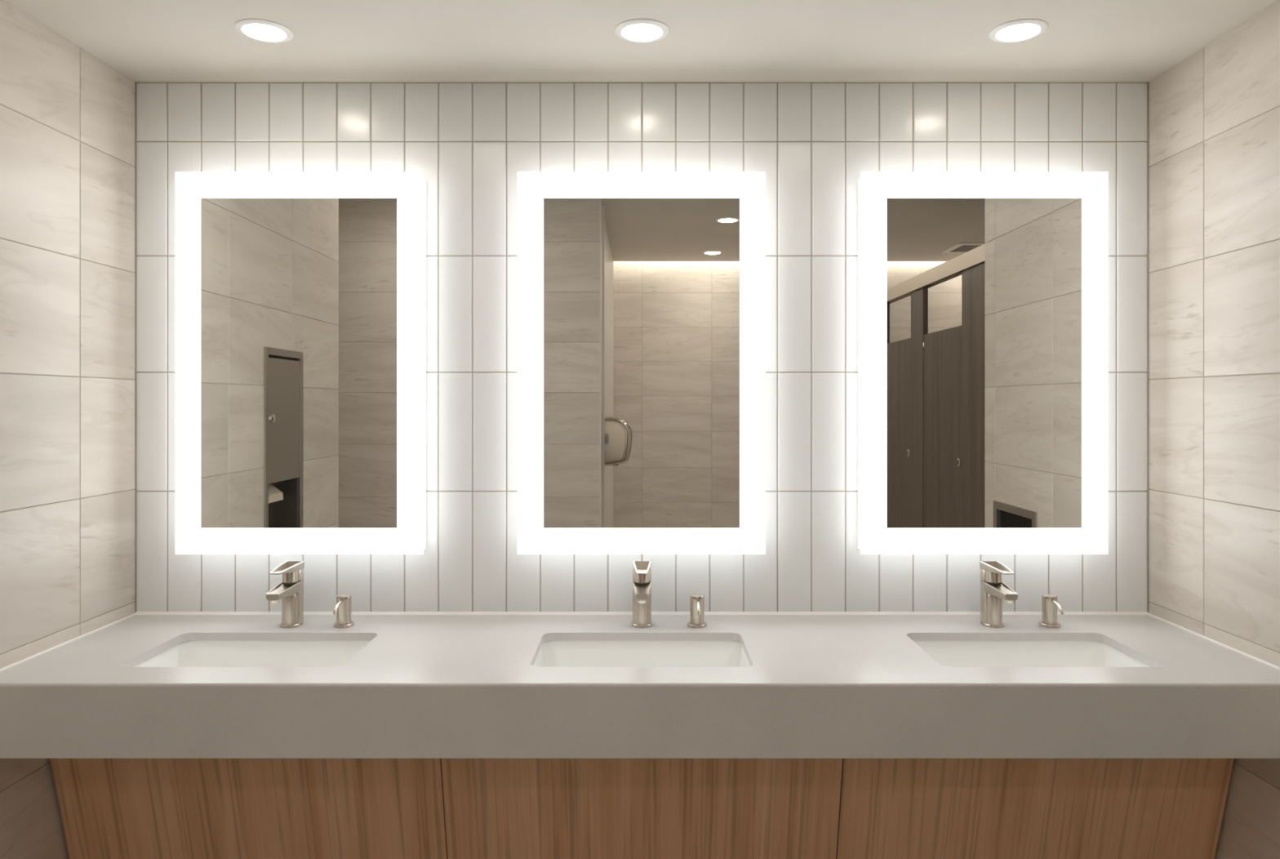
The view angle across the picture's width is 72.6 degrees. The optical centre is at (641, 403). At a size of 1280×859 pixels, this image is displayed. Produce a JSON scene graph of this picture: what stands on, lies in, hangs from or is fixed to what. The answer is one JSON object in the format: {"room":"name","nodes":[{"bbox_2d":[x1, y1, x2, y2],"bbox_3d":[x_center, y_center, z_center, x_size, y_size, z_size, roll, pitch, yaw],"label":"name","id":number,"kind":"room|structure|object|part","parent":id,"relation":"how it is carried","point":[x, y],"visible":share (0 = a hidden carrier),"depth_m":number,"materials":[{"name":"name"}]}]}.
{"room":"public restroom","nodes":[
{"label":"public restroom","id":0,"kind":"room"},
{"bbox_2d":[0,0,134,858],"bbox_3d":[-1.504,0.113,1.554,0.160,2.679,1.792,0,0,0],"label":"wall","id":1,"kind":"structure","parent":0,"point":[67,116],"depth_m":2.13,"materials":[{"name":"beige tile"}]},
{"bbox_2d":[0,613,136,671],"bbox_3d":[-1.421,0.590,2.143,0.006,0.006,0.604,0,0,0],"label":"trim","id":2,"kind":"structure","parent":1,"relation":"attached to","point":[134,614],"depth_m":2.14,"materials":[{"name":"white"}]},
{"bbox_2d":[134,81,136,612],"bbox_3d":[-1.423,-0.156,2.449,0.003,1.497,0.003,0,0,0],"label":"trim","id":3,"kind":"structure","parent":1,"relation":"attached to","point":[135,82],"depth_m":2.45,"materials":[{"name":"grey metal"}]},
{"bbox_2d":[6,0,1276,82],"bbox_3d":[0.050,-1.161,-0.198,6.300,0.512,5.535,0,0,0],"label":"ceiling","id":4,"kind":"structure","parent":0,"point":[145,41],"depth_m":2.16,"materials":[{"name":"paint"}]},
{"bbox_2d":[234,18,293,42],"bbox_3d":[-0.916,-0.901,2.112,0.132,0.008,0.132,0,0,0],"label":"recessed light","id":5,"kind":"object","parent":4,"relation":"in","point":[259,29],"visible":1,"depth_m":2.10,"materials":[{"name":"white plastic"}]},
{"bbox_2d":[614,18,669,42],"bbox_3d":[0.000,-0.901,2.112,0.132,0.008,0.132,0,0,0],"label":"recessed light","id":6,"kind":"object","parent":4,"relation":"in","point":[635,30],"visible":1,"depth_m":2.10,"materials":[{"name":"white plastic"}]},
{"bbox_2d":[988,18,1048,42],"bbox_3d":[0.912,-0.901,2.112,0.132,0.008,0.132,0,0,0],"label":"recessed light","id":7,"kind":"object","parent":4,"relation":"in","point":[1023,29],"visible":1,"depth_m":2.10,"materials":[{"name":"white plastic"}]},
{"bbox_2d":[136,82,1147,611],"bbox_3d":[0.000,0.274,2.509,2.849,2.357,0.121,0,0,0],"label":"wall","id":8,"kind":"structure","parent":0,"point":[812,142],"depth_m":2.45,"materials":[{"name":"white tile"}]},
{"bbox_2d":[174,171,426,554],"bbox_3d":[-0.935,-0.111,2.413,0.676,1.044,0.075,0,0,0],"label":"mirror","id":9,"kind":"object","parent":8,"relation":"attached to","point":[300,296],"visible":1,"depth_m":2.38,"materials":[{"name":"clear glass"}]},
{"bbox_2d":[200,197,397,528],"bbox_3d":[-0.935,-0.111,2.379,0.536,0.900,0.008,0,0,0],"label":"mirror glass","id":10,"kind":"object","parent":9,"relation":"attached to","point":[299,295],"depth_m":2.37,"materials":[{"name":"silver"}]},
{"bbox_2d":[0,614,1279,758],"bbox_3d":[0.000,0.671,2.145,2.847,0.158,0.608,0,0,0],"label":"countertop","id":11,"kind":"structure","parent":8,"relation":"attached to","point":[423,686],"depth_m":1.84,"materials":[{"name":"grey stone"}]},
{"bbox_2d":[133,640,371,666],"bbox_3d":[-0.930,0.685,2.107,0.553,0.145,0.335,0,0,0],"label":"undermount sink","id":12,"kind":"object","parent":11,"relation":"in","point":[193,653],"visible":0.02,"depth_m":2.25,"materials":[{"name":"white ceramic"}]},
{"bbox_2d":[266,560,304,627],"bbox_3d":[-0.938,0.509,2.287,0.055,0.166,0.154,0,0,0],"label":"faucet","id":13,"kind":"object","parent":11,"relation":"on","point":[291,589],"visible":1,"depth_m":2.31,"materials":[{"name":"silver metal"}]},
{"bbox_3d":[-0.938,0.490,2.277,0.050,0.030,0.135,0,0,0],"label":"spout","id":14,"kind":"part","parent":13,"relation":"part of","materials":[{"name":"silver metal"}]},
{"bbox_3d":[-0.938,0.437,2.293,0.050,0.022,0.139,0,0,0],"label":"lever","id":15,"kind":"part","parent":13,"relation":"part of","materials":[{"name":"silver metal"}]},
{"bbox_3d":[-0.938,0.459,2.342,0.050,0.028,0.041,0,0,0],"label":"handle","id":16,"kind":"part","parent":13,"relation":"part of","materials":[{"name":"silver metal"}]},
{"bbox_2d":[333,593,354,627],"bbox_3d":[-0.795,0.551,2.300,0.052,0.082,0.102,0,0,0],"label":"soap dispenser","id":17,"kind":"object","parent":11,"relation":"on","point":[342,610],"visible":1,"depth_m":2.31,"materials":[{"name":"silver metal"}]},
{"bbox_3d":[-0.795,0.532,2.281,0.009,0.029,0.062,0,0,0],"label":"spout","id":18,"kind":"part","parent":17,"relation":"part of","materials":[{"name":"silver metal"}]},
{"bbox_2d":[533,640,750,666],"bbox_3d":[0.000,0.685,2.107,0.553,0.145,0.335,0,0,0],"label":"undermount sink","id":19,"kind":"object","parent":11,"relation":"in","point":[553,653],"visible":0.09,"depth_m":2.25,"materials":[{"name":"white ceramic"}]},
{"bbox_2d":[631,560,652,627],"bbox_3d":[0.000,0.509,2.287,0.055,0.166,0.154,0,0,0],"label":"faucet","id":20,"kind":"object","parent":11,"relation":"on","point":[642,571],"visible":1,"depth_m":2.31,"materials":[{"name":"silver metal"}]},
{"bbox_3d":[0.000,0.490,2.277,0.050,0.030,0.135,0,0,0],"label":"spout","id":21,"kind":"part","parent":20,"relation":"part of","materials":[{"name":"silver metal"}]},
{"bbox_3d":[0.000,0.459,2.342,0.050,0.028,0.041,0,0,0],"label":"handle","id":22,"kind":"part","parent":20,"relation":"part of","materials":[{"name":"silver metal"}]},
{"bbox_3d":[0.000,0.437,2.293,0.050,0.022,0.139,0,0,0],"label":"lever","id":23,"kind":"part","parent":20,"relation":"part of","materials":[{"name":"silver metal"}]},
{"bbox_2d":[687,593,706,627],"bbox_3d":[0.147,0.551,2.300,0.052,0.082,0.102,0,0,0],"label":"soap dispenser","id":24,"kind":"object","parent":11,"relation":"on","point":[696,600],"visible":1,"depth_m":2.31,"materials":[{"name":"silver metal"}]},
{"bbox_3d":[0.147,0.532,2.281,0.009,0.029,0.062,0,0,0],"label":"spout","id":25,"kind":"part","parent":24,"relation":"part of","materials":[{"name":"silver metal"}]},
{"bbox_2d":[979,560,1017,627],"bbox_3d":[0.938,0.509,2.287,0.055,0.166,0.154,0,0,0],"label":"faucet","id":26,"kind":"object","parent":11,"relation":"on","point":[993,590],"visible":1,"depth_m":2.31,"materials":[{"name":"silver metal"}]},
{"bbox_3d":[0.938,0.459,2.342,0.050,0.028,0.041,0,0,0],"label":"handle","id":27,"kind":"part","parent":26,"relation":"part of","materials":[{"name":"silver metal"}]},
{"bbox_3d":[0.938,0.437,2.293,0.050,0.022,0.139,0,0,0],"label":"lever","id":28,"kind":"part","parent":26,"relation":"part of","materials":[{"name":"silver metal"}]},
{"bbox_3d":[0.938,0.490,2.277,0.050,0.030,0.135,0,0,0],"label":"spout","id":29,"kind":"part","parent":26,"relation":"part of","materials":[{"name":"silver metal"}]},
{"bbox_2d":[912,640,1150,666],"bbox_3d":[0.930,0.685,2.107,0.553,0.145,0.335,0,0,0],"label":"undermount sink","id":30,"kind":"object","parent":11,"relation":"in","point":[951,653],"visible":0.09,"depth_m":2.25,"materials":[{"name":"white ceramic"}]},
{"bbox_2d":[1039,593,1063,627],"bbox_3d":[1.088,0.551,2.300,0.052,0.082,0.102,0,0,0],"label":"soap dispenser","id":31,"kind":"object","parent":11,"relation":"on","point":[1050,604],"visible":1,"depth_m":2.31,"materials":[{"name":"silver metal"}]},
{"bbox_3d":[1.088,0.532,2.281,0.009,0.029,0.062,0,0,0],"label":"spout","id":32,"kind":"part","parent":31,"relation":"part of","materials":[{"name":"silver metal"}]},
{"bbox_2d":[516,171,765,554],"bbox_3d":[-0.002,-0.111,2.413,0.678,1.044,0.075,0,0,0],"label":"mirror","id":33,"kind":"object","parent":8,"relation":"attached to","point":[641,295],"visible":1,"depth_m":2.38,"materials":[{"name":"clear glass"}]},
{"bbox_2d":[543,197,739,528],"bbox_3d":[-0.001,-0.111,2.379,0.536,0.900,0.008,0,0,0],"label":"mirror glass","id":34,"kind":"object","parent":33,"relation":"attached to","point":[642,295],"depth_m":2.37,"materials":[{"name":"silver"}]},
{"bbox_2d":[134,611,1149,614],"bbox_3d":[0.000,0.589,2.446,2.849,0.008,0.008,0,0,0],"label":"backsplash","id":35,"kind":"structure","parent":8,"relation":"attached to","point":[136,612],"depth_m":2.45,"materials":[{"name":"white stone"}]},
{"bbox_2d":[857,171,1108,554],"bbox_3d":[0.934,-0.111,2.413,0.674,1.044,0.075,0,0,0],"label":"mirror","id":36,"kind":"object","parent":8,"relation":"attached to","point":[983,296],"visible":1,"depth_m":2.38,"materials":[{"name":"clear glass"}]},
{"bbox_2d":[886,197,1081,528],"bbox_3d":[0.933,-0.111,2.379,0.533,0.900,0.008,0,0,0],"label":"mirror glass","id":37,"kind":"object","parent":36,"relation":"attached to","point":[984,295],"depth_m":2.37,"materials":[{"name":"silver"}]},
{"bbox_2d":[1148,0,1279,858],"bbox_3d":[1.504,0.113,1.789,0.160,2.679,1.321,0,0,0],"label":"wall","id":38,"kind":"structure","parent":0,"point":[1214,115],"depth_m":2.14,"materials":[{"name":"beige tile"}]},
{"bbox_2d":[1147,81,1148,612],"bbox_3d":[1.423,-0.156,2.449,0.003,1.497,0.003,0,0,0],"label":"trim","id":39,"kind":"structure","parent":38,"relation":"attached to","point":[1148,82],"depth_m":2.45,"materials":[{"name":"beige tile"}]},
{"bbox_2d":[1147,613,1279,670],"bbox_3d":[1.421,0.590,2.143,0.006,0.006,0.604,0,0,0],"label":"trim","id":40,"kind":"structure","parent":38,"relation":"attached to","point":[1148,614],"depth_m":2.15,"materials":[{"name":"white"}]},
{"bbox_3d":[0.050,1.502,-0.197,6.300,0.100,5.535,0,0,0],"label":"floor","id":41,"kind":"structure","parent":0,"visible":0},
{"bbox_2d":[49,758,448,858],"bbox_3d":[-0.949,1.105,2.158,0.933,0.694,0.197,0,0,0],"label":"panel","id":42,"kind":"object","parent":41,"relation":"on","point":[110,808],"visible":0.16,"depth_m":2.12,"materials":[{"name":"brown wood"}]},
{"bbox_2d":[441,758,842,858],"bbox_3d":[0.000,1.105,2.158,0.960,0.694,0.197,0,0,0],"label":"panel","id":43,"kind":"object","parent":41,"relation":"on","point":[495,808],"visible":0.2,"depth_m":2.12,"materials":[{"name":"brown wood"}]},
{"bbox_2d":[835,758,1234,858],"bbox_3d":[0.949,1.105,2.158,0.933,0.694,0.197,0,0,0],"label":"panel","id":44,"kind":"object","parent":41,"relation":"on","point":[890,808],"visible":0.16,"depth_m":2.12,"materials":[{"name":"brown wood"}]}
]}

